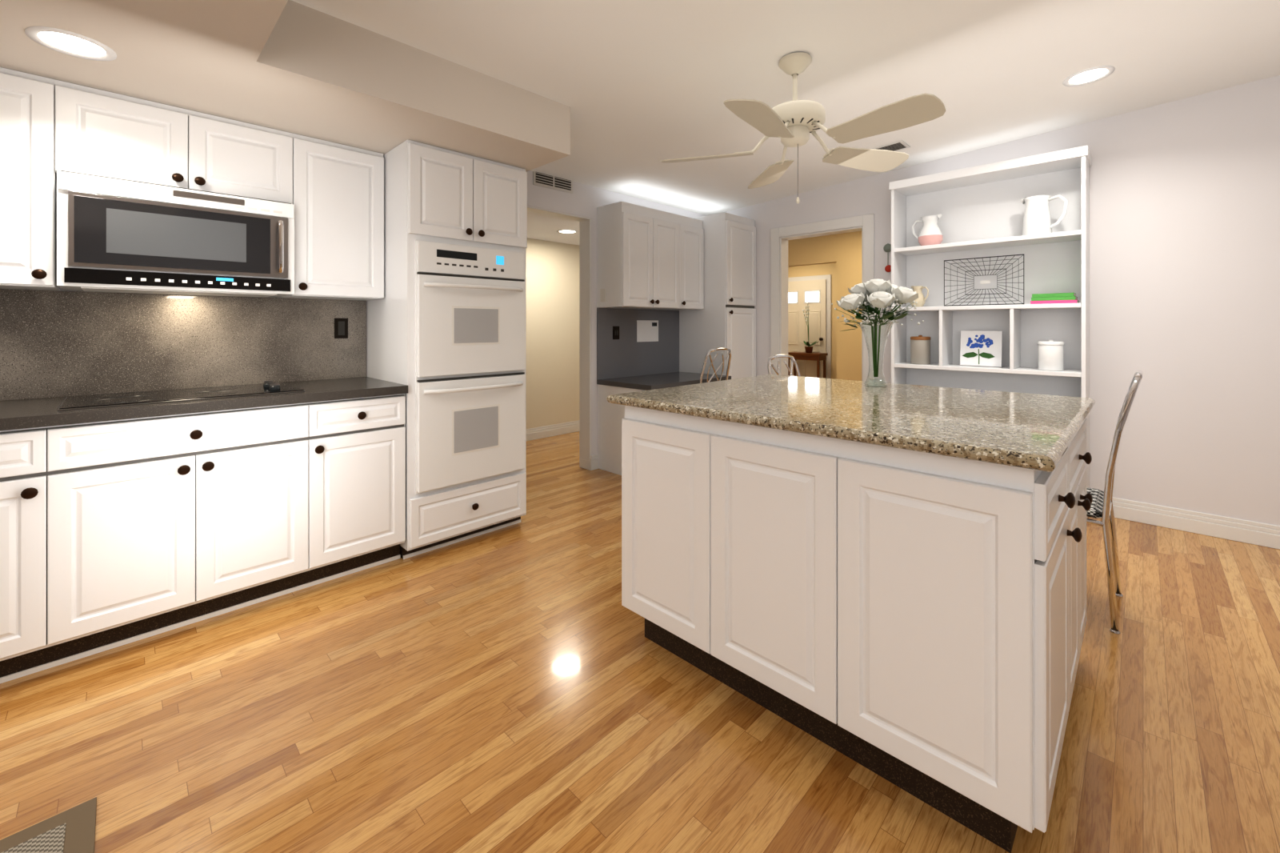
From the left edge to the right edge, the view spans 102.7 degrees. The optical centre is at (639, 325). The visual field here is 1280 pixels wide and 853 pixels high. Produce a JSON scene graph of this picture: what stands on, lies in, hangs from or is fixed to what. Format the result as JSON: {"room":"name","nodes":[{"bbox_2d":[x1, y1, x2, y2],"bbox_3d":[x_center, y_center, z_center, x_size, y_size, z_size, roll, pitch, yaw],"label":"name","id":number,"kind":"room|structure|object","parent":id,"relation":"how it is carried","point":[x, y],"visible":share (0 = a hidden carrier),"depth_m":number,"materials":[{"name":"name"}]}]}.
{"room":"kitchen","nodes":[
{"label":"kitchen","id":0,"kind":"room"},
{"bbox_2d":[60,170,707,455],"bbox_3d":[-2.022,-0.170,2.793,0.140,2.780,8.030,0,0,44],"label":"wall","id":1,"kind":"structure","parent":0,"point":[552,268],"depth_m":5.55,"materials":[{"name":"paint"}]},
{"bbox_2d":[0,67,60,290],"bbox_3d":[-2.533,-0.554,1.936,0.327,0.808,0.440,0,0,45],"label":"upper cabinet","id":2,"kind":"object","parent":1,"relation":"attached to","point":[30,104],"depth_m":1.94,"materials":[{"name":"white wood"}]},
{"bbox_2d":[60,80,297,207],"bbox_3d":[-2.105,-0.777,2.371,0.327,0.363,0.780,0,0,45],"label":"upper cabinet","id":3,"kind":"object","parent":1,"relation":"attached to","point":[106,134],"depth_m":2.22,"materials":[{"name":"white wood"}]},
{"bbox_2d":[56,170,294,297],"bbox_3d":[-2.056,-0.370,2.321,0.468,0.444,0.760,0,0,45],"label":"microwave","id":4,"kind":"object","parent":3,"relation":"attached to","point":[116,235],"visible":1,"depth_m":2.15,"materials":[{"name":"white metal"}]},
{"bbox_2d":[279,134,383,300],"bbox_3d":[-1.682,-0.554,2.802,0.327,0.808,0.427,0,0,45],"label":"upper cabinet","id":5,"kind":"object","parent":1,"relation":"attached to","point":[333,193],"depth_m":2.68,"materials":[{"name":"white wood"}]},
{"bbox_2d":[532,171,572,193],"bbox_3d":[-0.682,-1.150,4.049,0.009,0.140,0.380,0,0,45],"label":"air vent","id":6,"kind":"object","parent":1,"relation":"in","point":[547,181],"visible":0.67,"depth_m":4.04,"materials":[{"name":"white metal"}]},
{"bbox_2d":[525,205,1279,549],"bbox_3d":[-0.190,0.140,1.091,7.519,2.160,7.890,0,0,45],"label":"door frame","id":7,"kind":"structure","parent":1,"relation":"attached to","point":[1260,534],"depth_m":4.35,"materials":[{"name":"white wood"}]},
{"bbox_2d":[0,431,1279,852],"bbox_3d":[1.177,1.260,2.909,8.800,0.080,12.600,0,0,45],"label":"floor","id":8,"kind":"structure","parent":0,"point":[525,686],"depth_m":1.56,"materials":[{"name":"brown wood"}]},
{"bbox_2d":[0,426,54,683],"bbox_3d":[-2.426,0.783,1.831,0.627,0.875,0.440,0,0,45],"label":"base cabinet","id":9,"kind":"object","parent":8,"relation":"on","point":[26,456],"depth_m":1.74,"materials":[{"name":"white wood"}]},
{"bbox_2d":[0,796,96,852],"bbox_3d":[-1.513,1.214,0.793,0.570,0.010,0.910,0,0,45],"label":"mat","id":10,"kind":"object","parent":8,"relation":"on","point":[72,830],"visible":1,"depth_m":1.22,"materials":[{"name":"brown fabric"}]},
{"bbox_2d":[54,404,313,666],"bbox_3d":[-1.998,0.783,2.266,0.627,0.875,0.780,0,0,45],"label":"base cabinet","id":11,"kind":"object","parent":8,"relation":"on","point":[123,524],"depth_m":2.01,"materials":[{"name":"white wood"}]},
{"bbox_2d":[0,375,407,432],"bbox_3d":[-2.338,0.325,1.902,0.652,0.040,2.636,0,0,45],"label":"countertop","id":12,"kind":"structure","parent":11,"relation":"on","point":[15,413],"depth_m":2.07,"materials":[{"name":"grey stone"}]},
{"bbox_2d":[56,380,305,410],"bbox_3d":[-1.978,0.287,2.260,0.460,0.033,0.760,0,0,45],"label":"cooktop","id":13,"kind":"object","parent":12,"relation":"in","point":[112,399],"visible":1,"depth_m":2.19,"materials":[{"name":"black glass"}]},
{"bbox_2d":[313,394,405,585],"bbox_3d":[-1.574,0.783,2.697,0.627,0.875,0.430,0,0,45],"label":"base cabinet","id":14,"kind":"object","parent":8,"relation":"on","point":[359,443],"depth_m":2.48,"materials":[{"name":"white wood"}]},
{"bbox_2d":[366,139,527,559],"bbox_3d":[-1.137,0.131,3.074,0.723,2.178,0.710,0,0,45],"label":"tall cabinet","id":15,"kind":"object","parent":8,"relation":"on","point":[446,329],"visible":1,"depth_m":2.81,"materials":[{"name":"white wood"}]},
{"bbox_2d":[596,201,731,475],"bbox_3d":[0.232,0.105,4.529,0.637,2.230,1.074,0,0,45],"label":"cabinet","id":16,"kind":"object","parent":8,"relation":"on","point":[651,259],"visible":0.79,"depth_m":4.43,"materials":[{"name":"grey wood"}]},
{"bbox_2d":[699,347,731,383],"bbox_3d":[0.493,0.702,4.479,0.537,1.036,0.434,0,0,45],"label":"desk chair","id":17,"kind":"object","parent":8,"relation":"on","point":[710,351],"visible":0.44,"depth_m":4.31,"materials":[{"name":"silver metal"}]},
{"bbox_2d":[679,212,755,379],"bbox_3d":[0.782,0.085,5.102,0.618,2.270,0.505,0,0,45],"label":"pantry","id":18,"kind":"object","parent":8,"relation":"on","point":[726,317],"visible":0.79,"depth_m":4.88,"materials":[{"name":"white wood"}]},
{"bbox_2d":[768,354,800,375],"bbox_3d":[1.092,0.702,3.133,0.537,1.036,0.434,0,0,45],"label":"chair","id":19,"kind":"object","parent":8,"relation":"on","point":[776,356],"visible":0.21,"depth_m":3.33,"materials":[{"name":"silver metal"}]},
{"bbox_2d":[788,352,827,378],"bbox_3d":[2.940,0.850,9.056,0.640,0.740,0.320,0,0,45],"label":"console table","id":20,"kind":"object","parent":8,"relation":"on","point":[818,357],"visible":0.48,"depth_m":8.92,"materials":[{"name":"brown wood"}]},
{"bbox_2d":[799,302,818,352],"bbox_3d":[2.990,0.036,9.008,0.356,0.885,0.374,0,0,45],"label":"orchid","id":21,"kind":"object","parent":20,"relation":"on","point":[809,348],"visible":1,"depth_m":8.98,"materials":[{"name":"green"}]},
{"bbox_2d":[621,406,1092,852],"bbox_3d":[0.797,0.762,1.926,1.328,0.916,1.134,0,0,45],"label":"kitchen island","id":22,"kind":"object","parent":8,"relation":"on","point":[888,582],"depth_m":1.35,"materials":[{"name":"white wood"}]},
{"bbox_2d":[606,374,1095,476],"bbox_3d":[0.786,0.286,1.958,1.367,0.033,1.224,0,0,45],"label":"island countertop","id":23,"kind":"structure","parent":22,"relation":"on","point":[1032,433],"depth_m":1.59,"materials":[{"name":"beige stone"}]},
{"bbox_2d":[831,279,923,387],"bbox_3d":[1.059,0.031,2.291,0.368,0.475,0.377,0,0,45],"label":"vase","id":24,"kind":"object","parent":23,"relation":"on","point":[867,296],"visible":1,"depth_m":2.24,"materials":[{"name":"clear glass"}]},
{"bbox_2d":[888,145,1091,518],"bbox_3d":[2.421,0.060,3.626,1.150,2.320,0.328,0,0,45],"label":"shelf unit","id":25,"kind":"object","parent":8,"relation":"on","point":[980,209],"visible":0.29,"depth_m":3.65,"materials":[{"name":"white wood"}]},
{"bbox_2d":[910,285,928,306],"bbox_3d":[2.137,-0.224,3.910,0.137,0.167,0.104,0,0,45],"label":"jug","id":26,"kind":"object","parent":25,"relation":"on","point":[921,299],"visible":0.71,"depth_m":3.88,"materials":[{"name":"beige ceramic"}]},
{"bbox_2d":[910,335,930,363],"bbox_3d":[2.128,0.180,3.885,0.136,0.218,0.136,0,0,45],"label":"canister","id":27,"kind":"object","parent":25,"relation":"on","point":[920,349],"visible":1,"depth_m":3.83,"materials":[{"name":"beige ceramic"}]},
{"bbox_2d":[912,213,943,245],"bbox_3d":[2.175,-0.712,3.889,0.219,0.241,0.164,0,0,45],"label":"pitcher","id":28,"kind":"object","parent":25,"relation":"on","point":[930,233],"visible":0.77,"depth_m":3.82,"materials":[{"name":"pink ceramic"}]},
{"bbox_2d":[960,330,1002,367],"bbox_3d":[2.430,0.163,3.650,0.250,0.250,0.044,0,0,45],"label":"picture","id":29,"kind":"object","parent":25,"relation":"on","point":[982,348],"visible":1,"depth_m":3.64,"materials":[{"name":"white paper"}]},
{"bbox_2d":[944,253,1023,306],"bbox_3d":[2.433,-0.311,3.623,0.475,0.336,0.106,0,0,45],"label":"wire basket","id":30,"kind":"object","parent":25,"relation":"on","point":[986,282],"visible":1,"depth_m":3.62,"materials":[{"name":"black metal"}]},
{"bbox_2d":[1020,194,1067,235],"bbox_3d":[2.669,-0.730,3.387,0.256,0.278,0.160,0,0,45],"label":"pitcher","id":31,"kind":"object","parent":25,"relation":"on","point":[1037,219],"visible":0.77,"depth_m":3.35,"materials":[{"name":"white ceramic"}]},
{"bbox_2d":[1037,340,1063,370],"bbox_3d":[2.681,0.190,3.342,0.136,0.198,0.136,0,0,45],"label":"canister","id":32,"kind":"object","parent":25,"relation":"on","point":[1050,354],"visible":1,"depth_m":3.29,"materials":[{"name":"white ceramic"}]},
{"bbox_2d":[1030,292,1079,303],"bbox_3d":[2.720,-0.175,3.359,0.235,0.068,0.150,0,0,45],"label":"books","id":33,"kind":"object","parent":25,"relation":"on","point":[1056,298],"visible":0.9,"depth_m":3.30,"materials":[{"name":"green paper"}]},
{"bbox_2d":[1086,369,1143,635],"bbox_3d":[1.891,0.702,2.306,0.537,1.036,0.434,0,0,45],"label":"chair","id":34,"kind":"object","parent":8,"relation":"on","point":[1102,506],"visible":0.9,"depth_m":2.05,"materials":[{"name":"silver metal"}]},
{"bbox_2d":[0,0,1279,245],"bbox_3d":[1.142,-1.262,2.874,8.400,0.664,12.300,0,0,45],"label":"ceiling","id":35,"kind":"structure","parent":0,"point":[622,96],"depth_m":2.39,"materials":[{"name":"paint"}]},
{"bbox_2d":[24,26,116,60],"bbox_3d":[-1.931,-0.956,1.744,0.210,0.006,0.210,0,0,45],"label":"recessed light","id":36,"kind":"object","parent":35,"relation":"in","point":[73,42],"visible":1,"depth_m":1.74,"materials":[{"name":"white"}]},
{"bbox_2d":[556,229,578,233],"bbox_3d":[-0.716,-0.926,5.050,0.210,0.006,0.210,0,0,45],"label":"recessed light","id":37,"kind":"object","parent":35,"relation":"in","point":[568,231],"visible":0.96,"depth_m":5.05,"materials":[{"name":"white"}]},
{"bbox_2d":[660,52,946,203],"bbox_3d":[0.754,-0.932,2.441,1.258,0.698,1.264,0,0,45],"label":"ceiling fan","id":38,"kind":"object","parent":35,"relation":"hanging from","point":[795,122],"visible":1,"depth_m":2.35,"materials":[{"name":"beige wood"}]},
{"bbox_2d":[872,140,910,151],"bbox_3d":[1.771,-1.274,3.714,0.300,0.023,0.180,0,0,45],"label":"ceiling vent","id":39,"kind":"object","parent":35,"relation":"in","point":[898,146],"visible":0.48,"depth_m":3.65,"materials":[{"name":"white metal"}]},
{"bbox_2d":[1062,65,1115,86],"bbox_3d":[2.395,-1.331,2.736,0.210,0.015,0.210,0,0,45],"label":"recessed light","id":40,"kind":"object","parent":35,"relation":"in","point":[1090,75],"visible":1,"depth_m":2.73,"materials":[{"name":"white glass"}]},
{"bbox_2d":[723,75,1279,525],"bbox_3d":[3.004,-0.170,3.385,6.180,2.780,0.140,0,0,44],"label":"wall","id":41,"kind":"structure","parent":0,"point":[1184,254],"depth_m":3.09,"materials":[{"name":"paint"}]},
{"bbox_2d":[788,274,831,378],"bbox_3d":[2.943,0.160,9.358,1.080,2.120,0.115,0,0,45],"label":"entry door","id":42,"kind":"structure","parent":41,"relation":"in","point":[814,291],"depth_m":9.23,"materials":[{"name":"white wood"}]},
{"bbox_2d":[883,243,891,271],"bbox_3d":[2.044,-0.560,4.220,0.070,0.240,0.008,0,0,45],"label":"hanging ornament","id":43,"kind":"object","parent":41,"relation":"attached to","point":[887,247],"visible":0.77,"depth_m":4.22,"materials":[{"name":"grey"}]}
]}

